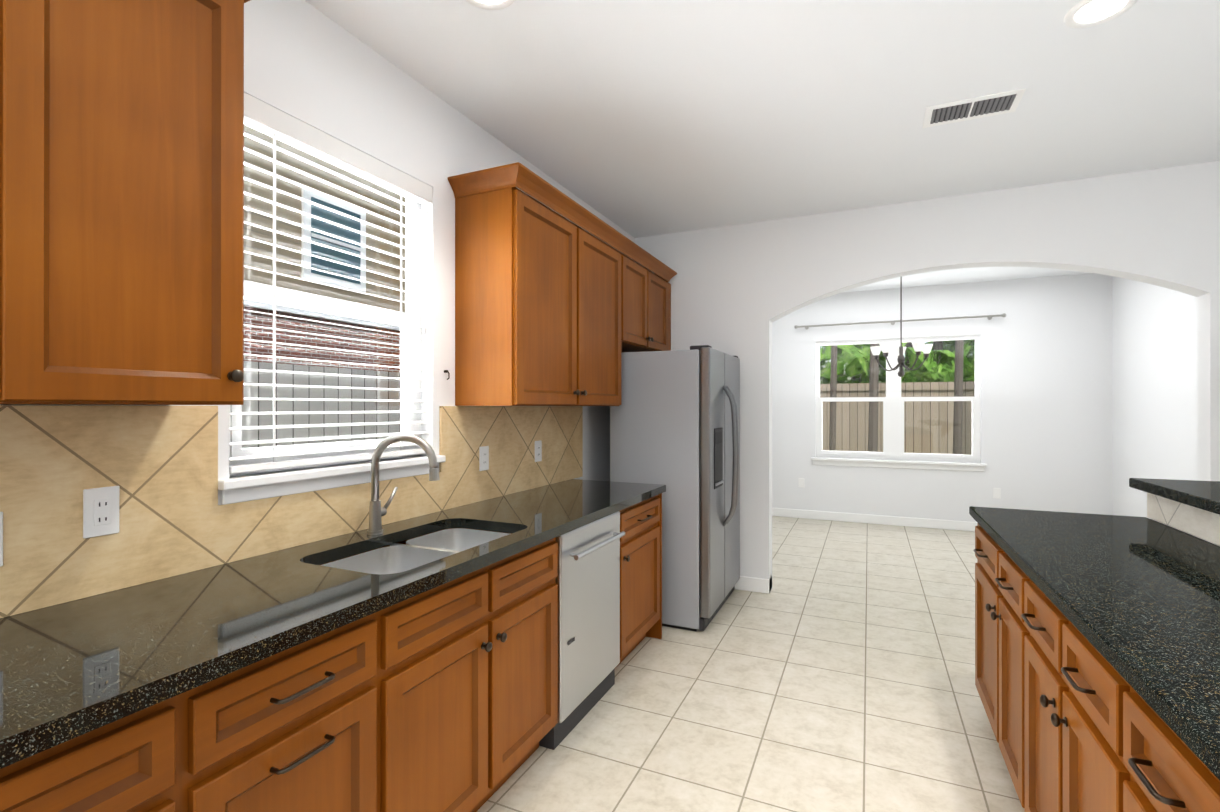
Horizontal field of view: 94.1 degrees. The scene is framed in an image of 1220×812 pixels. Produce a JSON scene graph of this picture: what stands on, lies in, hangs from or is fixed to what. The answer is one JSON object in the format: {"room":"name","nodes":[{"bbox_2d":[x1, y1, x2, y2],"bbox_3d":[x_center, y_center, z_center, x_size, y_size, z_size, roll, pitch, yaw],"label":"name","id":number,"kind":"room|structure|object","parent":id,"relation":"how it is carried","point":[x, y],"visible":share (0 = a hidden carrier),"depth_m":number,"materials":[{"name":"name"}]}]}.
{"room":"kitchen","nodes":[
{"label":"kitchen","id":0,"kind":"room"},
{"bbox_2d":[35,0,634,504],"bbox_3d":[-0.779,0.004,2.650,0.120,2.770,10.920,0,0,24],"label":"wall","id":1,"kind":"structure","parent":0,"point":[309,64],"depth_m":2.31,"materials":[{"name":"white paint"}]},
{"bbox_2d":[0,0,11,404],"bbox_3d":[-1.433,-0.560,0.663,0.332,1.112,0.910,0,0,24],"label":"upper cabinet","id":2,"kind":"object","parent":1,"relation":"attached to","point":[5,5],"depth_m":1.02,"materials":[{"name":"brown wood"}]},
{"bbox_2d":[8,0,249,404],"bbox_3d":[-1.150,-0.559,1.285,0.332,1.112,0.455,0,0,24],"label":"upper cabinet","id":3,"kind":"object","parent":1,"relation":"attached to","point":[120,202],"depth_m":1.20,"materials":[{"name":"brown wood"}]},
{"bbox_2d":[229,124,420,475],"bbox_3d":[-1.041,-0.374,2.141,0.055,1.185,0.875,0,0,24],"label":"window","id":4,"kind":"structure","parent":1,"relation":"in","point":[258,290],"depth_m":2.17,"materials":[{"name":"white"}]},
{"bbox_2d":[229,92,431,473],"bbox_3d":[-0.983,-0.379,2.115,0.060,1.171,0.867,0,0,24],"label":"window blind","id":5,"kind":"object","parent":4,"relation":"attached to","point":[268,119],"visible":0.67,"depth_m":2.02,"materials":[{"name":"white plastic"}]},
{"bbox_2d":[218,455,445,504],"bbox_3d":[-0.966,0.256,2.106,0.090,0.075,0.955,0,0,24],"label":"window sill","id":6,"kind":"structure","parent":1,"relation":"attached to","point":[248,488],"depth_m":1.93,"materials":[{"name":"white"}]},
{"bbox_2d":[452,164,623,405],"bbox_3d":[-0.320,-0.521,3.106,0.332,1.041,1.189,0,0,24],"label":"upper cabinet","id":7,"kind":"object","parent":1,"relation":"attached to","point":[539,298],"depth_m":2.63,"materials":[{"name":"brown wood"}]},
{"bbox_2d":[624,240,671,351],"bbox_3d":[0.115,-0.725,4.062,0.332,0.631,0.910,0,0,24],"label":"upper cabinet","id":8,"kind":"object","parent":1,"relation":"attached to","point":[647,294],"depth_m":3.96,"materials":[{"name":"brown wood"}]},
{"bbox_2d":[477,516,1024,811],"bbox_3d":[2.406,1.417,1.197,7.120,0.060,10.920,0,0,24],"label":"floor","id":9,"kind":"structure","parent":0,"point":[833,670],"depth_m":2.63,"materials":[{"name":"tile"}]},
{"bbox_2d":[0,689,199,811],"bbox_3d":[-1.208,0.946,0.811,0.618,0.880,0.760,0,0,24],"label":"base cabinet","id":10,"kind":"object","parent":9,"relation":"on","point":[149,761],"depth_m":0.95,"materials":[{"name":"brown wood"}]},
{"bbox_2d":[200,609,391,811],"bbox_3d":[-0.956,0.947,1.365,0.618,0.880,0.457,0,0,24],"label":"base cabinet","id":11,"kind":"object","parent":9,"relation":"on","point":[307,728],"depth_m":1.26,"materials":[{"name":"brown wood"}]},
{"bbox_2d":[0,477,665,772],"bbox_3d":[-0.728,0.488,1.834,0.643,0.040,3.718,0,0,24],"label":"countertop","id":12,"kind":"structure","parent":11,"relation":"on","point":[74,668],"depth_m":1.28,"materials":[{"name":"black stone"}]},
{"bbox_2d":[364,433,443,532],"bbox_3d":[-0.751,0.283,2.072,0.275,0.369,0.118,0,0,24],"label":"faucet","id":13,"kind":"object","parent":12,"relation":"on","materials":[{"name":"silver metal"}]},
{"bbox_2d":[324,525,539,668],"bbox_3d":[-0.633,0.602,1.973,0.435,0.213,0.732,0,0,24],"label":"sink","id":14,"kind":"object","parent":12,"relation":"in","point":[424,622],"depth_m":1.88,"materials":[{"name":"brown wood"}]},
{"bbox_2d":[392,585,559,811],"bbox_3d":[-0.671,1.060,1.988,0.618,0.655,0.914,0,0,24],"label":"base cabinet","id":15,"kind":"object","parent":9,"relation":"on","point":[468,711],"depth_m":1.80,"materials":[{"name":"brown wood"}]},
{"bbox_2d":[539,509,624,749],"bbox_3d":[-0.346,0.951,2.678,0.602,0.876,0.602,0,0,24],"label":"dishwasher","id":16,"kind":"object","parent":9,"relation":"on","point":[587,564],"depth_m":2.50,"materials":[{"name":"white metal"}]},
{"bbox_2d":[624,493,661,658],"bbox_3d":[-0.099,0.950,3.245,0.618,0.880,0.627,0,0,24],"label":"base cabinet","id":17,"kind":"object","parent":9,"relation":"on","point":[643,522],"depth_m":3.15,"materials":[{"name":"brown wood"}]},
{"bbox_2d":[610,345,739,630],"bbox_3d":[0.525,0.510,3.973,0.757,1.762,0.890,0,0,24],"label":"refrigerator","id":18,"kind":"object","parent":9,"relation":"on","point":[675,422],"visible":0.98,"depth_m":3.56,"materials":[{"name":"grey metal"}]},
{"bbox_2d":[969,486,1219,811],"bbox_3d":[1.502,0.867,1.088,1.024,1.040,3.010,0,0,24],"label":"kitchen island","id":19,"kind":"object","parent":9,"relation":"on","point":[1097,660],"depth_m":1.44,"materials":[{"name":"black stone"}]},
{"bbox_2d":[1129,478,1219,509],"bbox_3d":[1.809,0.326,0.949,0.470,0.040,3.070,0,0,24],"label":"island countertop","id":20,"kind":"structure","parent":19,"relation":"on","point":[1204,493],"depth_m":2.14,"materials":[{"name":"black stone"}]},
{"bbox_2d":[305,0,1219,292],"bbox_3d":[2.406,-1.413,1.201,7.120,0.060,10.920,0,0,24],"label":"ceiling","id":21,"kind":"structure","parent":0,"point":[639,118],"depth_m":2.51,"materials":[{"name":"white paint"}]},
{"bbox_2d":[466,0,514,9],"bbox_3d":[-0.406,-1.378,1.878,0.200,0.008,0.200,0,0,24],"label":"recessed light","id":22,"kind":"object","parent":21,"relation":"in","point":[492,4],"visible":1,"depth_m":1.94,"materials":[{"name":"white"}]},
{"bbox_2d":[870,276,932,376],"bbox_3d":[2.694,-0.822,5.256,0.526,1.110,0.508,0,0,24],"label":"dining chandelier","id":23,"kind":"object","parent":21,"relation":"hanging from","point":[918,347],"visible":0.96,"depth_m":5.21,"materials":[{"name":"white glass"}]},
{"bbox_2d":[922,88,1025,127],"bbox_3d":[1.676,-1.378,2.638,0.380,0.006,0.210,0,0,24],"label":"ceiling vent","id":24,"kind":"object","parent":21,"relation":"in","point":[977,107],"visible":1,"depth_m":2.62,"materials":[{"name":"white metal"}]},
{"bbox_2d":[1064,0,1136,27],"bbox_3d":[1.703,-1.378,1.972,0.200,0.008,0.200,0,0,24],"label":"recessed light","id":25,"kind":"object","parent":21,"relation":"in","point":[1086,13],"visible":1,"depth_m":1.98,"materials":[{"name":"white"}]},
{"bbox_2d":[635,161,1219,589],"bbox_3d":[3.364,0.005,3.301,6.880,2.770,0.140,0,0,24],"label":"wall","id":26,"kind":"structure","parent":0,"point":[737,289],"depth_m":3.81,"materials":[{"name":"white paint"}]},
{"bbox_2d":[735,576,770,593],"bbox_3d":[0.692,1.339,4.434,1.075,0.105,0.018,0,0,24],"label":"baseboard","id":27,"kind":"structure","parent":26,"relation":"attached to","point":[752,584],"depth_m":4.25,"materials":[{"name":"white wood"}]},
{"bbox_2d":[772,273,1112,521],"bbox_3d":[3.398,0.010,6.681,4.140,2.770,0.120,0,0,24],"label":"wall","id":28,"kind":"structure","parent":0,"point":[1046,437],"depth_m":6.24,"materials":[{"name":"white paint"}]},
{"bbox_2d":[799,478,803,487],"bbox_3d":[2.384,0.958,7.072,0.070,0.115,0.005,0,0,24],"label":"outlet","id":29,"kind":"object","parent":28,"relation":"attached to","point":[801,480],"depth_m":7.07,"materials":[{"name":"white plastic"}]},
{"bbox_2d":[772,508,976,531],"bbox_3d":[3.314,1.342,6.641,4.020,0.105,0.018,0,0,24],"label":"baseboard","id":30,"kind":"structure","parent":28,"relation":"attached to","point":[782,512],"depth_m":6.71,"materials":[{"name":"white wood"}]},
{"bbox_2d":[816,335,979,462],"bbox_3d":[3.350,-0.080,6.709,1.730,1.430,0.070,0,0,24],"label":"window","id":31,"kind":"structure","parent":28,"relation":"in","point":[893,399],"depth_m":6.67,"materials":[{"name":"white"}]},
{"bbox_2d":[811,457,986,471],"bbox_3d":[3.322,0.680,6.646,1.830,0.090,0.085,0,0,24],"label":"window sill","id":32,"kind":"structure","parent":28,"relation":"attached to","point":[936,465],"depth_m":6.60,"materials":[{"name":"white wood"}]},
{"bbox_2d":[794,313,1005,329],"bbox_3d":[3.294,-0.975,6.611,2.194,0.054,0.097,0,0,24],"label":"curtain rod","id":33,"kind":"object","parent":28,"relation":"attached to","point":[989,317],"visible":1,"depth_m":6.53,"materials":[{"name":"silver metal"}]},
{"bbox_2d":[993,488,1000,498],"bbox_3d":[4.241,0.957,6.227,0.070,0.115,0.005,0,0,24],"label":"outlet","id":34,"kind":"object","parent":28,"relation":"attached to","point":[996,493],"depth_m":6.22,"materials":[{"name":"white plastic"}]},
{"bbox_2d":[1112,276,1196,518],"bbox_3d":[4.589,0.007,4.447,0.120,2.770,2.960,0,0,24],"label":"wall","id":35,"kind":"structure","parent":0,"point":[1154,378],"depth_m":5.03,"materials":[{"name":"white paint"}]},
{"label":"outside","id":36,"kind":"structure","parent":0,"visible":0},
{"bbox_3d":[2.565,1.621,7.432,30.000,0.050,32.000,0,0,24],"label":"ground","id":37,"kind":"structure","parent":36,"visible":0},
{"bbox_2d":[242,361,399,447],"bbox_3d":[-2.210,0.633,5.213,0.050,1.920,16.000,0,0,24],"label":"fence","id":38,"kind":"object","parent":37,"relation":"on","point":[281,393],"depth_m":4.70,"materials":[{"name":"wood"}]},
{"bbox_2d":[244,125,405,371],"bbox_3d":[-5.463,-1.756,5.873,3.085,6.700,12.900,0,0,24],"label":"neighbor house","id":39,"kind":"structure","parent":37,"relation":"on","point":[323,265],"depth_m":6.71,"materials":[{"name":"brick"}]},
{"bbox_2d":[820,381,974,454],"bbox_3d":[5.303,0.576,11.032,20.000,2.050,0.100,0,0,24],"label":"fence","id":40,"kind":"object","parent":37,"relation":"on","point":[917,422],"depth_m":10.81,"materials":[{"name":"brown wood"}]},
{"bbox_2d":[820,339,974,453],"bbox_3d":[7.558,-3.141,14.172,12.491,9.507,9.954,0,0,24],"label":"trees","id":41,"kind":"object","parent":37,"relation":"on","point":[940,350],"depth_m":11.42,"materials":[{"name":"green plant"}]}
]}

